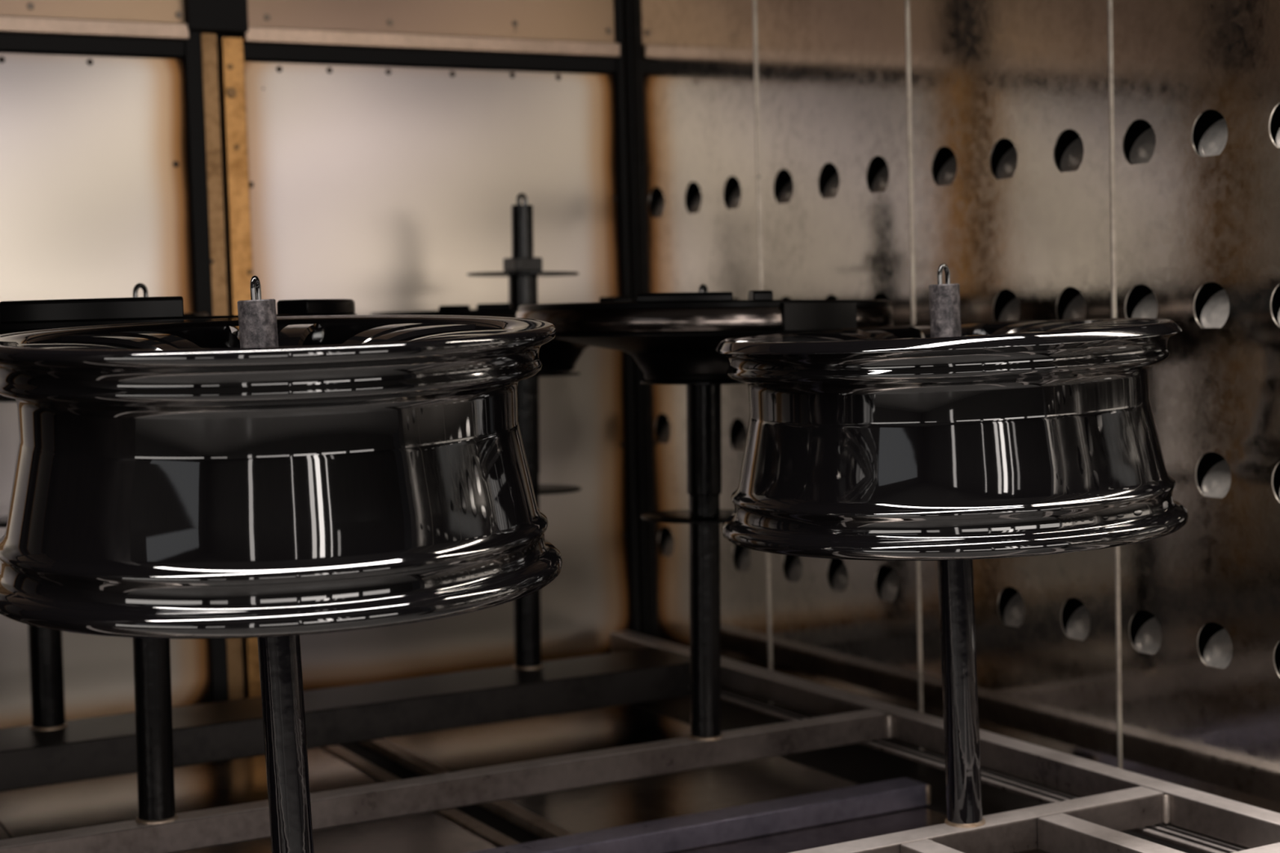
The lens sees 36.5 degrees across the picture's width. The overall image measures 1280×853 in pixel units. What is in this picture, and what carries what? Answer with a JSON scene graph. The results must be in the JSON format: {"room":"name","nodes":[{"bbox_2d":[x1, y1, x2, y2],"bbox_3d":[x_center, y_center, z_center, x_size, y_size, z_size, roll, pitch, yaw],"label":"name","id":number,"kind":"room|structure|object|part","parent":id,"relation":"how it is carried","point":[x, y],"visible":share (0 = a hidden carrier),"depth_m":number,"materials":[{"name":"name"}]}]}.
{"room":"industrial curing oven","nodes":[
{"label":"industrial curing oven","id":0,"kind":"room"},
{"bbox_2d":[0,0,671,728],"bbox_3d":[-1.464,-0.356,3.033,3.555,2.080,0.070,-4,4,-28],"label":"wall","id":1,"kind":"structure","parent":0,"point":[377,155],"depth_m":3.53,"materials":[{"name":"beige metal"}]},
{"bbox_3d":[-1.088,-1.050,3.198,0.652,0.738,0.004,-4,4,-28],"label":"wall panel","id":2,"kind":"part","parent":1,"relation":"part of","materials":[{"name":"beige metal"}]},
{"bbox_3d":[-1.062,-0.047,3.264,0.648,1.152,0.004,-4,4,-28],"label":"wall panel","id":3,"kind":"part","parent":1,"relation":"part of","materials":[{"name":"metal"}]},
{"bbox_3d":[-0.749,-1.064,3.368,0.106,0.750,0.030,-4,4,-28],"label":"upright post","id":4,"kind":"part","parent":1,"relation":"part of","materials":[{"name":"black metal"}]},
{"bbox_3d":[-0.384,-1.093,3.580,0.740,0.738,0.004,-4,4,-28],"label":"wall panel","id":5,"kind":"part","parent":1,"relation":"part of","materials":[{"name":"beige metal"}]},
{"bbox_3d":[-0.359,-0.091,3.645,0.744,1.152,0.004,-4,4,-28],"label":"wall panel","id":6,"kind":"part","parent":1,"relation":"part of","materials":[{"name":"metal"}]},
{"bbox_2d":[0,696,1199,852],"bbox_3d":[-0.999,0.647,2.290,3.555,0.064,1.901,-4,4,-28],"label":"floor","id":7,"kind":"structure","parent":0,"point":[34,811],"depth_m":2.96,"materials":[{"name":"black metal"}]},
{"bbox_3d":[-1.190,0.638,2.166,1.097,0.012,1.848,-4,4,-28],"label":"plate","id":8,"kind":"part","parent":7,"relation":"part of","materials":[{"name":"grey metal"}]},
{"bbox_3d":[-0.462,0.593,2.562,0.557,0.012,1.848,-4,4,-28],"label":"plate","id":9,"kind":"part","parent":7,"relation":"part of","materials":[{"name":"grey metal"}]},
{"bbox_2d":[0,630,1279,852],"bbox_3d":[-0.612,0.567,2.087,2.651,0.104,2.400,-4,4,-28],"label":"rack","id":10,"kind":"object","parent":7,"relation":"on","point":[639,668],"visible":0.9,"depth_m":2.75,"materials":[{"name":"grey metal"}]},
{"bbox_2d":[0,396,67,730],"bbox_3d":[-0.925,0.138,2.998,0.184,0.658,0.184,-3,4,-28],"label":"post","id":11,"kind":"object","parent":10,"relation":"on","point":[45,645],"visible":0.18,"depth_m":2.99,"materials":[{"name":"black metal"}]},
{"bbox_2d":[0,312,208,397],"bbox_3d":[-0.929,-0.109,2.985,0.549,0.120,0.549,-4,4,-28],"label":"wheel","id":12,"kind":"object","parent":11,"relation":"on","point":[188,314],"visible":0.06,"depth_m":2.94,"materials":[{"name":"grey metal"}]},
{"bbox_2d":[133,283,177,824],"bbox_3d":[-0.612,0.158,2.421,0.184,0.672,0.184,-3,4,-28],"label":"post","id":13,"kind":"object","parent":10,"relation":"on","point":[151,656],"visible":0.2,"depth_m":2.42,"materials":[{"name":"black metal"}]},
{"bbox_2d":[0,296,357,333],"bbox_3d":[-0.616,-0.090,2.407,0.549,0.134,0.549,-4,4,-28],"label":"wheel","id":14,"kind":"object","parent":13,"relation":"on","point":[15,316],"visible":0.35,"depth_m":2.15,"materials":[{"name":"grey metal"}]},
{"bbox_2d":[237,275,314,852],"bbox_3d":[-0.355,0.186,1.901,0.168,0.666,0.168,-5,5,-28],"label":"post","id":15,"kind":"object","parent":10,"relation":"on","point":[280,664],"visible":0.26,"depth_m":1.89,"materials":[{"name":"black metal"}]},
{"bbox_2d":[0,315,562,639],"bbox_3d":[-0.356,0.029,1.899,0.558,0.272,0.562,-5,5,-41],"label":"alloy wheel","id":16,"kind":"object","parent":15,"relation":"attached to","point":[175,479],"visible":1,"depth_m":1.68,"materials":[{"name":"black metal"}]},
{"bbox_2d":[466,192,581,669],"bbox_3d":[-0.201,0.009,3.387,0.195,0.827,0.195,-2,3,-28],"label":"post","id":17,"kind":"object","parent":10,"relation":"on","point":[522,270],"visible":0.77,"depth_m":3.36,"materials":[{"name":"black metal"}]},
{"bbox_2d":[370,296,632,373],"bbox_3d":[-0.200,-0.157,3.379,0.549,0.126,0.549,-4,4,-28],"label":"wheel","id":18,"kind":"object","parent":17,"relation":"on","point":[556,355],"visible":0.26,"depth_m":3.22,"materials":[{"name":"grey metal"}]},
{"bbox_2d":[538,338,590,367],"bbox_3d":[-0.200,-0.136,3.381,0.504,0.068,0.504,-4,4,-28],"label":"bowl","id":19,"kind":"object","parent":18,"relation":"on","point":[556,353],"depth_m":3.30,"materials":[{"name":"black"}]},
{"bbox_2d":[640,284,745,740],"bbox_3d":[0.093,0.123,2.799,0.184,0.655,0.184,-2,3,-29],"label":"post","id":20,"kind":"object","parent":10,"relation":"on","point":[704,517],"visible":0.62,"depth_m":2.78,"materials":[{"name":"black metal"}]},
{"bbox_2d":[515,290,893,382],"bbox_3d":[0.091,-0.128,2.786,0.549,0.124,0.549,-2,3,-28],"label":"wheel","id":21,"kind":"object","parent":20,"relation":"on","point":[673,336],"visible":0.72,"depth_m":2.56,"materials":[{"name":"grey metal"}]},
{"bbox_3d":[0.533,0.464,2.706,0.040,0.040,2.400,-4,4,-28],"label":"rail","id":22,"kind":"part","parent":10,"relation":"part of","materials":[{"name":"metal"}]},
{"bbox_2d":[928,263,985,827],"bbox_3d":[0.371,0.141,2.293,0.168,0.665,0.168,-5,5,-28],"label":"post","id":23,"kind":"object","parent":10,"relation":"on","point":[955,577],"visible":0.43,"depth_m":2.29,"materials":[{"name":"black metal"}]},
{"bbox_2d":[714,318,1188,560],"bbox_3d":[0.361,0.003,2.283,0.544,0.246,0.540,-5,5,-40],"label":"alloy wheel","id":24,"kind":"object","parent":23,"relation":"attached to","point":[999,439],"visible":1,"depth_m":2.07,"materials":[{"name":"black metal"}]},
{"bbox_3d":[0.096,0.558,2.864,0.485,0.012,1.848,-4,4,-28],"label":"plate","id":25,"kind":"part","parent":7,"relation":"part of","materials":[{"name":"grey metal"}]},
{"bbox_2d":[630,0,1279,849],"bbox_3d":[0.798,-0.086,2.483,0.135,2.880,3.201,-4,4,-28],"label":"wall","id":26,"kind":"structure","parent":0,"point":[1061,159],"depth_m":2.80,"materials":[{"name":"metal"}]},
{"bbox_3d":[0.096,-0.486,3.606,0.002,1.980,0.466,-4,4,-28],"label":"wall panel","id":27,"kind":"part","parent":26,"relation":"part of","materials":[{"name":"metal"}]},
{"bbox_3d":[0.313,-0.468,3.207,0.002,1.980,0.441,-4,4,-28],"label":"wall panel","id":28,"kind":"part","parent":26,"relation":"part of","materials":[{"name":"metal"}]},
{"bbox_3d":[0.526,-0.449,2.815,0.002,1.980,0.451,-4,4,-28],"label":"wall panel","id":29,"kind":"part","parent":26,"relation":"part of","materials":[{"name":"metal"}]},
{"bbox_3d":[0.742,-0.431,2.419,0.002,1.980,0.450,-4,4,-28],"label":"wall panel","id":30,"kind":"part","parent":26,"relation":"part of","materials":[{"name":"silver metal"}]}
]}

